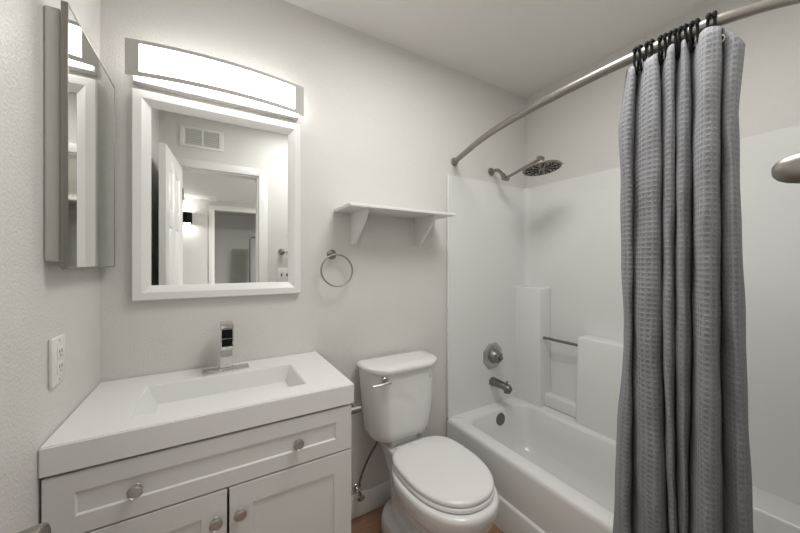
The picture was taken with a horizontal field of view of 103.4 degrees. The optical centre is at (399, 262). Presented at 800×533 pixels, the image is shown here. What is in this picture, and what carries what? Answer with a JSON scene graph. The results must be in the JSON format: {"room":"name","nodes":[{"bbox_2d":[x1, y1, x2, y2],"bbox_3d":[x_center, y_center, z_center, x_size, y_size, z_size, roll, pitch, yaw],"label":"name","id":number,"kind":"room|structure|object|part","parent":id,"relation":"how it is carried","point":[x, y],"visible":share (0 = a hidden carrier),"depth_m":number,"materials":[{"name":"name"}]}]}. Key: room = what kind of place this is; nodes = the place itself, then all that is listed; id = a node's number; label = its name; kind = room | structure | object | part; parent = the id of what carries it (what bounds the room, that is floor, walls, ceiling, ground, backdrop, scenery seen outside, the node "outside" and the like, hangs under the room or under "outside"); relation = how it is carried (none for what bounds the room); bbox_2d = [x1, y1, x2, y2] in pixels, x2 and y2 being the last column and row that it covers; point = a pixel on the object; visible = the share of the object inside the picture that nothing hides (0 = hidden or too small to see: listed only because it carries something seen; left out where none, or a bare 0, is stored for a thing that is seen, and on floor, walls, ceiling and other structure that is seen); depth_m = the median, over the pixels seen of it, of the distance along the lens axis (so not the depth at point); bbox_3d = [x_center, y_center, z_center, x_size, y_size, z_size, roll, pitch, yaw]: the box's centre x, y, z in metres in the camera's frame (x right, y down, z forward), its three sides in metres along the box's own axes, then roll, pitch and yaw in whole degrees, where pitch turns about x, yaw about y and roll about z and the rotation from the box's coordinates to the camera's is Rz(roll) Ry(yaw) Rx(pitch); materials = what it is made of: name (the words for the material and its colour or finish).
{"room":"bathroom","nodes":[
{"label":"bathroom","id":0,"kind":"room"},
{"bbox_2d":[0,0,99,532],"bbox_3d":[-0.723,0.051,0.454,0.100,2.479,1.480,0,0,-31],"label":"wall","id":1,"kind":"structure","parent":0,"point":[41,301],"depth_m":0.69,"materials":[{"name":"white paint"}]},
{"bbox_2d":[48,333,65,388],"bbox_3d":[-0.862,0.244,0.796,0.011,0.120,0.082,0,0,-31],"label":"wall outlet","id":2,"kind":"object","parent":1,"relation":"attached to","point":[57,344],"visible":1,"depth_m":0.78,"materials":[{"name":"white plastic"}]},
{"bbox_2d":[57,359,62,374],"bbox_3d":[-0.859,0.263,0.798,0.004,0.031,0.034,0,0,-31],"label":"receptacle","id":3,"kind":"object","parent":2,"relation":"attached to","point":[59,361],"depth_m":0.80,"materials":[{"name":"white plastic"}]},
{"bbox_2d":[57,345,62,359],"bbox_3d":[-0.859,0.225,0.798,0.004,0.031,0.034,0,0,-31],"label":"receptacle","id":4,"kind":"object","parent":2,"relation":"attached to","point":[59,347],"depth_m":0.80,"materials":[{"name":"white plastic"}]},
{"bbox_2d":[44,0,114,268],"bbox_3d":[-0.917,-0.303,0.923,0.044,0.636,0.424,0,0,-31],"label":"medicine cabinet","id":5,"kind":"object","parent":1,"relation":"attached to","point":[79,93],"visible":1,"depth_m":0.79,"materials":[{"name":"silver metal"}]},
{"bbox_2d":[68,6,113,266],"bbox_3d":[-0.900,-0.303,0.933,0.002,0.629,0.418,0,0,-31],"label":"mirror glass","id":6,"kind":"object","parent":5,"relation":"attached to","point":[90,88],"depth_m":0.88,"materials":[{"name":"white"}]},
{"bbox_2d":[100,0,525,494],"bbox_3d":[-0.098,0.051,1.745,2.494,2.479,0.100,0,0,-31],"label":"wall","id":7,"kind":"structure","parent":0,"point":[383,123],"depth_m":1.56,"materials":[{"name":"white paint"}]},
{"bbox_2d":[125,37,303,120],"bbox_3d":[-0.702,-0.722,1.271,0.616,0.133,0.098,0,0,-31],"label":"vanity light","id":8,"kind":"object","parent":7,"relation":"attached to","point":[151,65],"visible":1,"depth_m":1.22,"materials":[{"name":"grey"}]},
{"bbox_3d":[-0.719,-0.720,1.298,0.584,0.129,0.033,0,0,-31],"label":"plate","id":9,"kind":"part","parent":8,"relation":"part of","materials":[{"name":"grey"}]},
{"bbox_2d":[132,88,300,300],"bbox_3d":[-0.716,-0.247,1.302,0.598,0.770,0.030,0,0,-31],"label":"wall mirror","id":10,"kind":"object","parent":7,"relation":"attached to","point":[216,191],"visible":1,"depth_m":1.28,"materials":[{"name":"white paint"}]},
{"bbox_2d":[151,108,287,284],"bbox_3d":[-0.720,-0.247,1.309,0.494,0.666,0.005,0,0,-31],"label":"mirror glass","id":11,"kind":"object","parent":10,"relation":"attached to","point":[219,184],"depth_m":1.29,"materials":[{"name":"white"}]},
{"bbox_2d":[320,250,352,286],"bbox_3d":[-0.310,0.025,1.524,0.162,0.179,0.064,0,0,-31],"label":"towel ring","id":12,"kind":"object","parent":7,"relation":"attached to","point":[331,254],"visible":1,"depth_m":1.51,"materials":[{"name":"silver metal"}]},
{"bbox_2d":[352,441,377,501],"bbox_3d":[-0.173,1.013,1.573,0.103,0.305,0.094,0,0,-31],"label":"supply valve","id":13,"kind":"object","parent":7,"relation":"attached to","point":[356,488],"visible":0.88,"depth_m":1.56,"materials":[{"name":"silver metal"}]},
{"bbox_3d":[-0.190,1.152,1.548,0.040,0.026,0.008,0,0,-31],"label":"valve handle","id":14,"kind":"part","parent":13,"relation":"part of","materials":[{"name":"silver metal"}]},
{"bbox_2d":[351,480,390,519],"bbox_3d":[-0.065,1.231,1.699,0.770,0.118,0.013,0,0,-31],"label":"baseboard","id":15,"kind":"structure","parent":7,"relation":"attached to","point":[376,496],"depth_m":1.64,"materials":[{"name":"white paint"}]},
{"bbox_2d":[334,202,455,246],"bbox_3d":[-0.014,-0.178,1.615,0.597,0.171,0.210,0,0,-31],"label":"wall shelf","id":16,"kind":"object","parent":7,"relation":"attached to","point":[425,220],"visible":1,"depth_m":1.57,"materials":[{"name":"white paint"}]},
{"bbox_2d":[488,155,563,180],"bbox_3d":[0.731,-0.574,1.896,0.206,0.119,0.488,0,0,-31],"label":"shower","id":17,"kind":"object","parent":7,"relation":"attached to","point":[535,168],"visible":1,"depth_m":1.80,"materials":[{"name":"silver metal"}]},
{"bbox_3d":[0.636,-0.582,2.055,0.021,0.073,0.113,0,0,-31],"label":"shower arm","id":18,"kind":"part","parent":17,"relation":"part of","materials":[{"name":"silver metal"}]},
{"bbox_3d":[0.730,-0.563,1.896,0.017,0.070,0.247,0,0,-31],"label":"extension arm","id":19,"kind":"part","parent":17,"relation":"part of","materials":[{"name":"silver metal"}]},
{"bbox_2d":[451,0,799,165],"bbox_3d":[0.636,-0.621,1.261,0.228,0.052,1.485,0,0,-31],"label":"curtain rod","id":20,"kind":"object","parent":7,"relation":"attached to","point":[759,6],"visible":0.98,"depth_m":0.97,"materials":[{"name":"silver metal"}]},
{"bbox_2d":[632,44,644,74],"bbox_3d":[0.714,-0.606,0.943,0.046,0.083,0.022,0,0,-34],"label":"curtain hook","id":21,"kind":"object","parent":20,"relation":"hanging from","point":[639,63],"visible":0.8,"depth_m":0.94,"materials":[{"name":"black plastic"}]},
{"bbox_2d":[644,39,655,60],"bbox_3d":[0.730,-0.606,0.920,0.046,0.083,0.022,0,0,-36],"label":"curtain hook","id":22,"kind":"object","parent":20,"relation":"hanging from","point":[651,41],"visible":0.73,"depth_m":0.91,"materials":[{"name":"black plastic"}]},
{"bbox_2d":[657,33,667,64],"bbox_3d":[0.748,-0.606,0.896,0.046,0.083,0.022,0,0,-37],"label":"curtain hook","id":23,"kind":"object","parent":20,"relation":"hanging from","point":[660,53],"visible":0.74,"depth_m":0.89,"materials":[{"name":"black plastic"}]},
{"bbox_2d":[667,28,678,57],"bbox_3d":[0.761,-0.606,0.879,0.046,0.083,0.022,0,0,-37],"label":"curtain hook","id":24,"kind":"object","parent":20,"relation":"hanging from","point":[674,31],"visible":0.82,"depth_m":0.86,"materials":[{"name":"black plastic"}]},
{"bbox_2d":[613,26,752,532],"bbox_3d":[0.756,0.311,0.888,0.129,1.819,0.322,0,0,-31],"label":"shower curtain","id":25,"kind":"object","parent":20,"relation":"hanging from","point":[683,463],"visible":0.98,"depth_m":0.85,"materials":[{"name":"fabric"}]},
{"bbox_2d":[677,23,689,56],"bbox_3d":[0.774,-0.606,0.862,0.046,0.083,0.022,0,0,-36],"label":"curtain hook","id":26,"kind":"object","parent":20,"relation":"hanging from","point":[684,27],"visible":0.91,"depth_m":0.85,"materials":[{"name":"black plastic"}]},
{"bbox_2d":[688,18,700,52],"bbox_3d":[0.788,-0.606,0.843,0.046,0.083,0.022,0,0,-37],"label":"curtain hook","id":27,"kind":"object","parent":20,"relation":"hanging from","point":[696,21],"visible":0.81,"depth_m":0.84,"materials":[{"name":"black plastic"}]},
{"bbox_2d":[705,10,716,27],"bbox_3d":[0.808,-0.606,0.819,0.046,0.083,0.022,0,0,-43],"label":"curtain hook","id":28,"kind":"object","parent":20,"relation":"hanging from","point":[713,14],"visible":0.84,"depth_m":0.81,"materials":[{"name":"black plastic"}]},
{"bbox_2d":[351,505,503,532],"bbox_3d":[0.308,1.330,1.062,2.494,0.080,1.690,0,0,-31],"label":"floor","id":29,"kind":"structure","parent":0,"point":[370,522],"depth_m":1.56,"materials":[{"name":"brown wood"}]},
{"bbox_2d":[41,404,350,532],"bbox_3d":[-0.606,0.889,1.099,0.754,0.802,0.487,0,0,-31],"label":"vanity cabinet","id":30,"kind":"object","parent":29,"relation":"on","point":[290,475],"visible":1,"depth_m":0.91,"materials":[{"name":"white paint"}]},
{"bbox_3d":[-0.665,0.571,0.795,0.034,0.034,0.024,0,0,-31],"label":"knob","id":31,"kind":"part","parent":30,"relation":"part of","materials":[{"name":"silver metal"}]},
{"bbox_3d":[-0.661,0.919,0.821,0.371,0.542,0.020,0,0,-31],"label":"door","id":32,"kind":"part","parent":30,"relation":"part of","materials":[{"name":"white paint"}]},
{"bbox_2d":[38,351,353,478],"bbox_3d":[-0.608,0.475,1.110,0.765,0.110,0.469,0,0,-31],"label":"countertop","id":33,"kind":"structure","parent":30,"relation":"on","point":[122,418],"depth_m":0.96,"materials":[{"name":"white stone"}]},
{"bbox_2d":[202,320,248,374],"bbox_3d":[-0.665,0.326,1.212,0.160,0.189,0.120,0,0,-31],"label":"faucet","id":34,"kind":"object","parent":33,"relation":"on","point":[226,327],"visible":1,"depth_m":1.22,"materials":[{"name":"silver metal"}]},
{"bbox_3d":[-0.684,0.413,1.243,0.160,0.014,0.048,0,0,-31],"label":"plate","id":35,"kind":"part","parent":34,"relation":"part of","materials":[{"name":"silver metal"}]},
{"bbox_3d":[-0.665,0.325,1.212,0.042,0.163,0.114,0,0,-31],"label":"spout","id":36,"kind":"part","parent":34,"relation":"part of","materials":[{"name":"silver metal"}]},
{"bbox_3d":[-0.666,0.236,1.213,0.044,0.010,0.116,0,0,-31],"label":"lever","id":37,"kind":"part","parent":34,"relation":"part of","materials":[{"name":"silver metal"}]},
{"bbox_3d":[-0.515,0.727,0.884,0.034,0.034,0.024,0,0,-31],"label":"knob","id":38,"kind":"part","parent":30,"relation":"part of","materials":[{"name":"silver metal"}]},
{"bbox_3d":[-0.463,0.727,0.915,0.034,0.034,0.024,0,0,-31],"label":"knob","id":39,"kind":"part","parent":30,"relation":"part of","materials":[{"name":"silver metal"}]},
{"bbox_3d":[-0.336,0.919,1.015,0.375,0.542,0.020,0,0,-31],"label":"door","id":40,"kind":"part","parent":30,"relation":"part of","materials":[{"name":"white paint"}]},
{"bbox_3d":[-0.322,0.571,0.999,0.034,0.034,0.024,0,0,-31],"label":"knob","id":41,"kind":"part","parent":30,"relation":"part of","materials":[{"name":"silver metal"}]},
{"bbox_2d":[350,403,361,413],"bbox_3d":[-0.222,0.563,1.267,0.081,0.044,0.189,0,0,-31],"label":"toilet paper holder","id":42,"kind":"object","parent":30,"relation":"attached to","point":[354,409],"visible":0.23,"depth_m":1.21,"materials":[{"name":"silver metal"}]},
{"bbox_2d":[356,350,498,532],"bbox_3d":[0.121,0.887,1.401,0.416,0.805,0.678,0,0,-31],"label":"toilet","id":43,"kind":"object","parent":29,"relation":"on","point":[438,485],"visible":1,"depth_m":1.42,"materials":[{"name":"porcelain"},{"name":"plastic"},{"name":"metal"}]},
{"bbox_3d":[-0.084,0.543,1.429,0.090,0.038,0.036,0,0,-31],"label":"flush lever","id":44,"kind":"part","parent":43,"relation":"part of","materials":[{"name":"silver metal"}]},
{"bbox_3d":[0.001,0.686,1.603,0.388,0.347,0.192,0,0,-31],"label":"tank","id":45,"kind":"part","parent":43,"relation":"part of","materials":[{"name":"white ceramic"}]},
{"bbox_3d":[0.003,0.500,1.599,0.416,0.031,0.218,0,0,-31],"label":"tank lid","id":46,"kind":"part","parent":43,"relation":"part of","materials":[{"name":"white ceramic"}]},
{"bbox_3d":[0.139,1.089,1.394,0.377,0.402,0.649,0,0,-31],"label":"bowl","id":47,"kind":"part","parent":43,"relation":"part of","materials":[{"name":"white ceramic"}]},
{"bbox_3d":[0.182,0.860,1.333,0.350,0.021,0.442,0,0,-31],"label":"lid","id":48,"kind":"part","parent":43,"relation":"part of","materials":[{"name":"white plastic"}]},
{"bbox_3d":[0.185,0.881,1.328,0.352,0.016,0.437,0,0,-31],"label":"seat","id":49,"kind":"part","parent":43,"relation":"part of","materials":[{"name":"white plastic"}]},
{"bbox_2d":[447,397,799,532],"bbox_3d":[0.962,1.111,1.456,0.743,0.357,1.456,0,0,-31],"label":"bathtub","id":50,"kind":"object","parent":29,"relation":"on","point":[551,473],"visible":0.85,"depth_m":1.63,"materials":[{"name":"white ceramic"}]},
{"bbox_3d":[0.643,0.998,2.024,0.082,0.082,0.020,0,0,-31],"label":"overflow plate","id":51,"kind":"part","parent":50,"relation":"part of","materials":[{"name":"silver metal"}]},
{"bbox_2d":[284,0,713,98],"bbox_3d":[0.308,-1.229,1.062,2.494,0.080,1.690,0,0,-31],"label":"ceiling","id":52,"kind":"structure","parent":0,"point":[523,48],"depth_m":1.60,"materials":[{"name":"white paint"}]},
{"bbox_2d":[526,0,799,187],"bbox_3d":[1.335,0.051,1.678,0.100,2.479,1.480,0,0,-31],"label":"wall","id":53,"kind":"structure","parent":0,"point":[578,129],"depth_m":1.74,"materials":[{"name":"white paint"}]},
{"bbox_2d":[447,125,799,504],"bbox_3d":[0.974,0.200,1.464,0.738,1.466,1.479,0,0,-31],"label":"shower surround","id":54,"kind":"object","parent":53,"relation":"attached to","point":[535,272],"visible":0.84,"depth_m":1.90,"materials":[{"name":"white plastic"}]},
{"bbox_2d":[483,342,502,368],"bbox_3d":[0.634,0.612,2.059,0.166,0.166,0.084,0,0,-31],"label":"shower valve","id":55,"kind":"object","parent":54,"relation":"attached to","point":[492,354],"visible":1,"depth_m":2.06,"materials":[{"name":"silver metal"}]},
{"bbox_3d":[0.632,0.612,2.061,0.096,0.096,0.056,0,0,-31],"label":"handle","id":56,"kind":"part","parent":55,"relation":"part of","materials":[{"name":"silver metal"}]},
{"bbox_2d":[489,377,511,393],"bbox_3d":[0.649,0.781,2.032,0.062,0.071,0.145,0,0,-31],"label":"tub spout","id":57,"kind":"object","parent":54,"relation":"attached to","point":[493,381],"visible":1,"depth_m":2.01,"materials":[{"name":"silver metal"}]},
{"bbox_2d":[515,286,550,407],"bbox_3d":[0.908,0.547,2.159,0.128,0.771,0.204,0,0,-31],"label":"corner shelf","id":58,"kind":"object","parent":54,"relation":"attached to","point":[532,303],"depth_m":2.10,"materials":[{"name":"white plastic"}]},
{"bbox_3d":[0.712,0.050,0.383,2.494,2.479,0.110,0,0,-31],"label":"wall","id":59,"kind":"structure","parent":0,"visible":0},
{"bbox_2d":[18,522,50,532],"bbox_3d":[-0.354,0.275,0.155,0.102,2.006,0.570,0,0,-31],"label":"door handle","id":60,"kind":"structure","parent":59,"relation":"in","point":[45,527],"depth_m":0.38,"materials":[{"name":"silver metal"}]},
{"bbox_2d":[771,152,799,183],"bbox_3d":[0.626,-0.100,0.436,0.514,0.056,0.070,0,0,-31],"label":"towel bar","id":61,"kind":"object","parent":59,"relation":"attached to","point":[786,170],"visible":1,"depth_m":0.33,"materials":[{"name":"silver metal"}]}
]}

